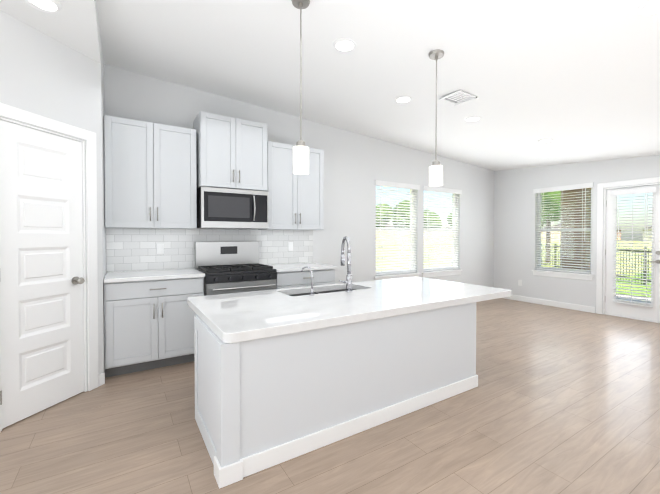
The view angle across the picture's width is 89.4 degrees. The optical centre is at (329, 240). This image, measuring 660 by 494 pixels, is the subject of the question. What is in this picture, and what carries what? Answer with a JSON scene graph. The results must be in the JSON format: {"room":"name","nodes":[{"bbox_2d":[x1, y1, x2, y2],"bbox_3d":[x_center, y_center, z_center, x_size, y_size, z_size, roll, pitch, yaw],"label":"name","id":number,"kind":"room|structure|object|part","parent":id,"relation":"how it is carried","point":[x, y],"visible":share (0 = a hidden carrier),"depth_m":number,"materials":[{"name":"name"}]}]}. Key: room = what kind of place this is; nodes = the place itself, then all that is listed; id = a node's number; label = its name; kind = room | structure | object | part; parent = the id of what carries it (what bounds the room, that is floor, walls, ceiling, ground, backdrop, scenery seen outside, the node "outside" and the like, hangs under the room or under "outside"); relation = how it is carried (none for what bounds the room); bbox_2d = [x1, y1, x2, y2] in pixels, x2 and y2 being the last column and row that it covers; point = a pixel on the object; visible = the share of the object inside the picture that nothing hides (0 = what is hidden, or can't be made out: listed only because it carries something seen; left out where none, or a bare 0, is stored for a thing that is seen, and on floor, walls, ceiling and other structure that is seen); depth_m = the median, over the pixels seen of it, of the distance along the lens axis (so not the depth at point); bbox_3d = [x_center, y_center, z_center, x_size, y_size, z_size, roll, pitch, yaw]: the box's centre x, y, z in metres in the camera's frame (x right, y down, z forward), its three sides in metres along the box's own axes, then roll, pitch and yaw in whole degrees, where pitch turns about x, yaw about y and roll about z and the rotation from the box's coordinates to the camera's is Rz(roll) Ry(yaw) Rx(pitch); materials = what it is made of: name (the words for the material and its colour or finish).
{"room":"kitchen","nodes":[
{"label":"kitchen","id":0,"kind":"room"},
{"bbox_2d":[0,0,100,63],"bbox_3d":[-2.054,-1.718,1.439,1.650,0.460,2.263,0,1,-32],"label":"ceiling soffit","id":1,"kind":"structure","parent":0,"point":[73,24],"depth_m":2.33,"materials":[{"name":"paint"}]},
{"bbox_2d":[25,0,61,12],"bbox_3d":[-1.846,-1.535,2.146,0.190,0.030,0.190,0,1,-32],"label":"recessed light","id":2,"kind":"object","parent":1,"relation":"attached to","point":[50,6],"visible":1,"depth_m":2.16,"materials":[{"name":"white plastic"}]},
{"bbox_2d":[0,10,103,390],"bbox_3d":[-2.320,-0.403,1.788,0.150,3.300,2.250,0,1,15],"label":"wall","id":3,"kind":"structure","parent":0,"point":[43,74],"depth_m":2.49,"materials":[{"name":"paint"}]},
{"bbox_2d":[0,103,98,432],"bbox_3d":[-2.111,0.171,2.447,0.208,2.135,0.765,0,1,15],"label":"pantry door","id":4,"kind":"structure","parent":3,"relation":"in","point":[28,117],"depth_m":2.44,"materials":[{"name":"white wood"}]},
{"bbox_3d":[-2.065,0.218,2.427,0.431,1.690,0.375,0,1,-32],"label":"knob","id":5,"kind":"part","parent":4,"relation":"part of","materials":[{"name":"silver metal"}]},
{"bbox_2d":[99,372,104,385],"bbox_3d":[-2.240,1.197,1.789,0.013,0.100,2.250,0,1,15],"label":"baseboard","id":6,"kind":"structure","parent":3,"relation":"attached to","point":[101,378],"depth_m":2.85,"materials":[{"name":"white wood"}]},
{"bbox_2d":[100,35,105,371],"bbox_3d":[-2.193,-0.421,3.099,0.150,3.300,0.670,0,1,-32],"label":"wall","id":7,"kind":"structure","parent":0,"point":[102,142],"depth_m":3.03,"materials":[{"name":"paint"}]},
{"bbox_2d":[104,64,493,286],"bbox_3d":[-0.136,-0.445,4.864,8.650,3.300,0.150,0,1,-32],"label":"wall","id":8,"kind":"structure","parent":0,"point":[356,165],"depth_m":5.07,"materials":[{"name":"paint"}]},
{"bbox_2d":[104,115,199,228],"bbox_3d":[-1.865,-0.664,3.499,0.826,1.064,0.327,0,1,-32],"label":"upper cabinet","id":9,"kind":"object","parent":8,"relation":"attached to","point":[156,175],"depth_m":3.34,"materials":[{"name":"white wood"}]},
{"bbox_2d":[193,111,267,191],"bbox_3d":[-1.157,-0.984,3.895,0.756,0.795,0.397,0,1,-32],"label":"upper cabinet","id":10,"kind":"object","parent":8,"relation":"attached to","point":[232,153],"depth_m":3.70,"materials":[{"name":"white wood"}]},
{"bbox_2d":[197,187,267,228],"bbox_3d":[-1.139,-0.363,3.875,0.748,0.434,0.462,0,1,-32],"label":"microwave","id":11,"kind":"object","parent":10,"relation":"attached to","point":[221,208],"visible":1,"depth_m":3.70,"materials":[{"name":"silver metal"}]},
{"bbox_3d":[-1.044,-0.372,3.736,0.710,0.316,0.026,0,1,-32],"label":"glass","id":12,"kind":"part","parent":11,"relation":"part of","materials":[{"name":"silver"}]},
{"bbox_2d":[258,141,323,229],"bbox_3d":[-0.500,-0.676,4.349,0.790,1.064,0.327,0,1,-32],"label":"upper cabinet","id":13,"kind":"object","parent":8,"relation":"attached to","point":[295,202],"depth_m":4.18,"materials":[{"name":"white wood"}]},
{"bbox_2d":[374,180,419,279],"bbox_3d":[1.101,-0.154,5.616,1.020,1.627,0.180,0,1,-32],"label":"kitchen window","id":14,"kind":"structure","parent":8,"relation":"attached to","point":[411,218],"depth_m":5.59,"materials":[{"name":"white plastic"}]},
{"bbox_3d":[1.071,-0.199,5.663,0.850,1.425,0.006,0,1,-32],"label":"glass","id":15,"kind":"part","parent":14,"relation":"part of","materials":[{"name":"clear glass"}]},
{"bbox_3d":[1.113,0.610,5.607,1.020,0.099,0.135,0,1,-32],"label":"sill trim","id":16,"kind":"part","parent":14,"relation":"part of","materials":[{"name":"white wood"}]},
{"bbox_2d":[422,186,461,277],"bbox_3d":[2.049,-0.163,6.207,1.075,1.627,0.180,0,1,-32],"label":"kitchen window","id":17,"kind":"structure","parent":8,"relation":"attached to","point":[453,242],"depth_m":6.19,"materials":[{"name":"white"}]},
{"bbox_3d":[2.020,-0.207,6.254,0.905,1.425,0.006,0,1,-32],"label":"glass","id":18,"kind":"part","parent":17,"relation":"part of","materials":[{"name":"clear glass"}]},
{"bbox_3d":[2.019,-0.207,6.255,0.993,1.515,0.065,0,1,-32],"label":"frame","id":19,"kind":"part","parent":17,"relation":"part of","materials":[{"name":"white plastic"}]},
{"bbox_3d":[2.061,0.602,6.198,1.075,0.099,0.135,0,1,-32],"label":"sill trim","id":20,"kind":"part","parent":17,"relation":"part of","materials":[{"name":"white wood"}]},
{"bbox_2d":[0,298,659,493],"bbox_3d":[1.708,1.345,1.931,8.650,0.200,7.120,0,1,-32],"label":"floor","id":21,"kind":"structure","parent":0,"point":[558,400],"depth_m":2.14,"materials":[{"name":"brown wood"}]},
{"bbox_2d":[104,276,204,377],"bbox_3d":[-1.782,0.794,3.400,0.841,0.864,0.617,0,1,-32],"label":"base cabinet","id":22,"kind":"object","parent":21,"relation":"on","point":[153,280],"depth_m":3.11,"materials":[{"name":"white wood"}]},
{"bbox_2d":[104,268,203,283],"bbox_3d":[-1.774,0.342,3.384,0.844,0.035,0.642,0,1,-32],"label":"countertop","id":23,"kind":"structure","parent":22,"relation":"on","point":[153,273],"depth_m":3.24,"materials":[{"name":"white stone"}]},
{"bbox_2d":[195,242,276,295],"bbox_3d":[-1.065,0.617,3.771,0.750,1.205,0.687,0,1,-32],"label":"range","id":24,"kind":"object","parent":21,"relation":"on","point":[230,267],"visible":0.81,"depth_m":3.70,"materials":[{"name":"silver metal"}]},
{"bbox_2d":[196,246,276,283],"bbox_3d":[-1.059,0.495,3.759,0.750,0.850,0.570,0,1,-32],"label":"cooktop","id":25,"kind":"object","parent":24,"relation":"in","point":[222,263],"depth_m":3.81,"materials":[{"name":"black metal"}]},
{"bbox_3d":[-0.901,0.389,3.503,0.617,0.042,0.030,0,1,-32],"label":"knob","id":26,"kind":"part","parent":24,"relation":"part of","materials":[{"name":"grey"}]},
{"bbox_2d":[275,268,335,288],"bbox_3d":[-0.430,0.782,4.242,0.805,0.864,0.617,0,1,-32],"label":"base cabinet","id":27,"kind":"object","parent":21,"relation":"on","point":[284,279],"depth_m":3.95,"materials":[{"name":"white wood"}]},
{"bbox_2d":[264,264,337,271],"bbox_3d":[-0.420,0.330,4.228,0.820,0.035,0.642,0,1,-32],"label":"countertop","id":28,"kind":"structure","parent":27,"relation":"on","point":[279,267],"depth_m":4.07,"materials":[{"name":"white stone"}]},
{"bbox_2d":[187,300,482,488],"bbox_3d":[0.043,0.873,2.734,2.143,0.722,1.166,0,1,-32],"label":"kitchen island","id":29,"kind":"object","parent":21,"relation":"on","point":[284,375],"depth_m":2.05,"materials":[{"name":"white paint"}]},
{"bbox_3d":[-0.708,0.883,2.032,0.097,0.721,0.742,0,1,-32],"label":"panel trim","id":30,"kind":"part","parent":29,"relation":"part of","materials":[{"name":"white paint"}]},
{"bbox_3d":[0.152,1.188,2.564,2.143,0.098,0.756,0,1,-32],"label":"board","id":31,"kind":"part","parent":29,"relation":"part of","materials":[{"name":"white wood"}]},
{"bbox_2d":[187,277,510,343],"bbox_3d":[0.262,0.482,2.889,2.618,0.054,1.205,0,1,-32],"label":"island countertop","id":32,"kind":"structure","parent":29,"relation":"on","point":[241,315],"depth_m":2.45,"materials":[{"name":"white stone"}]},
{"bbox_2d":[299,266,314,295],"bbox_3d":[-0.187,0.335,2.828,0.085,0.242,0.115,0,1,-32],"label":"faucet","id":33,"kind":"object","parent":32,"relation":"on","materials":[{"name":"silver metal"}]},
{"bbox_2d":[291,288,342,295],"bbox_3d":[-0.042,0.606,3.122,0.862,0.223,0.372,0,1,-32],"label":"sink","id":34,"kind":"object","parent":32,"relation":"in","point":[324,289],"depth_m":3.32,"materials":[{"name":"silver metal"}]},
{"bbox_2d":[339,236,354,291],"bbox_3d":[0.105,0.205,3.008,0.202,0.497,0.242,0,1,-32],"label":"faucet","id":35,"kind":"object","parent":32,"relation":"on","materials":[{"name":"silver metal"}]},
{"bbox_2d":[96,0,659,170],"bbox_3d":[1.708,-1.457,1.892,8.650,1.177,7.120,0,1,-32],"label":"ceiling","id":36,"kind":"structure","parent":0,"point":[577,81],"depth_m":2.93,"materials":[{"name":"paint"}]},
{"bbox_2d":[291,0,309,174],"bbox_3d":[-0.190,-1.001,2.169,0.124,1.120,0.124,0,1,-32],"label":"pendant light","id":37,"kind":"object","parent":36,"relation":"hanging from","point":[300,157],"visible":1,"depth_m":2.15,"materials":[{"name":"white glass"}]},
{"bbox_3d":[-0.190,-0.524,2.176,0.104,0.166,0.104,0,1,-32],"label":"lamp shade","id":38,"kind":"part","parent":37,"relation":"part of","materials":[{"name":"white glass"}]},
{"bbox_2d":[333,38,356,51],"bbox_3d":[0.117,-1.555,2.648,0.190,0.021,0.190,0,1,-32],"label":"recessed light","id":39,"kind":"object","parent":36,"relation":"in","point":[343,44],"visible":1,"depth_m":2.63,"materials":[{"name":"white"}]},
{"bbox_2d":[394,96,411,102],"bbox_3d":[0.797,-1.542,3.634,0.190,0.021,0.190,0,1,-32],"label":"recessed light","id":40,"kind":"object","parent":36,"relation":"in","point":[402,99],"visible":1,"depth_m":3.62,"materials":[{"name":"white plastic"}]},
{"bbox_2d":[428,49,443,185],"bbox_3d":[0.848,-0.968,2.663,0.124,1.049,0.124,0,1,-32],"label":"pendant light","id":41,"kind":"object","parent":36,"relation":"hanging from","point":[436,173],"visible":1,"depth_m":2.64,"materials":[{"name":"white glass"}]},
{"bbox_3d":[0.848,-0.520,2.670,0.104,0.152,0.104,0,1,-32],"label":"lamp shade","id":42,"kind":"part","parent":41,"relation":"part of","materials":[{"name":"white glass"}]},
{"bbox_2d":[439,89,476,105],"bbox_3d":[1.321,-1.476,3.439,0.260,0.037,0.260,0,1,-32],"label":"ceiling vent","id":43,"kind":"object","parent":36,"relation":"in","point":[457,96],"visible":1,"depth_m":3.44,"materials":[{"name":"white metal"}]},
{"bbox_2d":[465,116,481,121],"bbox_3d":[1.734,-1.479,4.041,0.190,0.021,0.190,0,1,-32],"label":"recessed light","id":44,"kind":"object","parent":36,"relation":"in","point":[473,118],"visible":1,"depth_m":4.01,"materials":[{"name":"white plastic"}]},
{"bbox_2d":[537,139,552,142],"bbox_3d":[2.994,-1.397,4.642,0.190,0.021,0.190,0,1,-32],"label":"recessed light","id":45,"kind":"object","parent":36,"relation":"in","point":[544,140],"visible":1,"depth_m":4.61,"materials":[{"name":"white plastic"}]},
{"bbox_2d":[493,155,659,313],"bbox_3d":[5.314,-0.436,4.155,0.150,3.300,6.820,0,1,-32],"label":"wall","id":46,"kind":"structure","parent":0,"point":[515,225],"depth_m":6.33,"materials":[{"name":"paint"}]},
{"bbox_2d":[504,295,594,312],"bbox_3d":[3.921,1.136,6.252,0.017,0.100,1.745,0,1,-32],"label":"baseboard","id":47,"kind":"structure","parent":46,"relation":"attached to","point":[556,304],"depth_m":6.03,"materials":[{"name":"white wood"}]},
{"bbox_2d":[532,182,593,280],"bbox_3d":[4.167,-0.159,5.963,0.180,1.627,0.975,0,1,-32],"label":"dining room window","id":48,"kind":"structure","parent":46,"relation":"in","point":[562,273],"depth_m":5.93,"materials":[{"name":"white"}]},
{"bbox_3d":[4.147,0.605,5.961,0.135,0.099,0.975,0,1,-32],"label":"sill trim","id":49,"kind":"part","parent":48,"relation":"part of","materials":[{"name":"white wood"}]},
{"bbox_3d":[4.214,-0.203,5.992,0.006,1.425,0.805,0,1,-32],"label":"glass","id":50,"kind":"part","parent":48,"relation":"part of","materials":[{"name":"clear glass"}]},
{"bbox_2d":[596,177,659,322],"bbox_3d":[4.676,0.134,5.129,0.207,2.135,0.905,0,1,-32],"label":"patio door","id":51,"kind":"structure","parent":46,"relation":"in","point":[601,252],"depth_m":5.18,"materials":[{"name":"white wood"}]},
{"bbox_2d":[617,199,618,301],"bbox_3d":[4.526,0.125,5.234,0.002,1.670,0.008,0,1,-32],"label":"blind cord","id":52,"kind":"object","parent":51,"relation":"hanging from","point":[618,199],"depth_m":5.23,"materials":[{"name":"white plastic"}]},
{"bbox_2d":[631,194,632,303],"bbox_3d":[4.615,0.127,5.091,0.002,1.670,0.008,0,1,-32],"label":"blind cord","id":53,"kind":"object","parent":51,"relation":"hanging from","point":[632,243],"depth_m":5.09,"materials":[{"name":"white plastic"}]},
{"bbox_3d":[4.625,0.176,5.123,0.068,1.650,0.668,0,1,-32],"label":"handle","id":54,"kind":"part","parent":51,"relation":"part of","materials":[{"name":"silver metal"}]},
{"bbox_3d":[4.627,0.094,5.098,0.092,1.770,0.531,0,1,-32],"label":"patio door blind rails","id":55,"kind":"part","parent":51,"relation":"part of","materials":[{"name":"white plastic"}]},
{"bbox_3d":[4.683,0.111,5.133,0.006,1.656,0.417,0,1,-32],"label":"patio door glass pane","id":56,"kind":"part","parent":51,"relation":"part of","materials":[{"name":"clear glass"}]},
{"bbox_2d":[644,193,647,305],"bbox_3d":[4.690,0.128,4.950,0.035,1.670,0.011,0,1,16],"label":"blind cord","id":57,"kind":"object","parent":51,"relation":"hanging from","point":[645,193],"depth_m":4.95,"materials":[{"name":"white plastic"}]},
{"label":"outside","id":58,"kind":"structure","parent":0,"visible":0},
{"bbox_2d":[376,188,651,302],"bbox_3d":[13.188,-3.341,43.424,188.600,8.822,180.000,0,1,-32],"label":"garden","id":59,"kind":"object","parent":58,"point":[566,206],"depth_m":15.50,"materials":[{"name":"green plant"}]}
]}

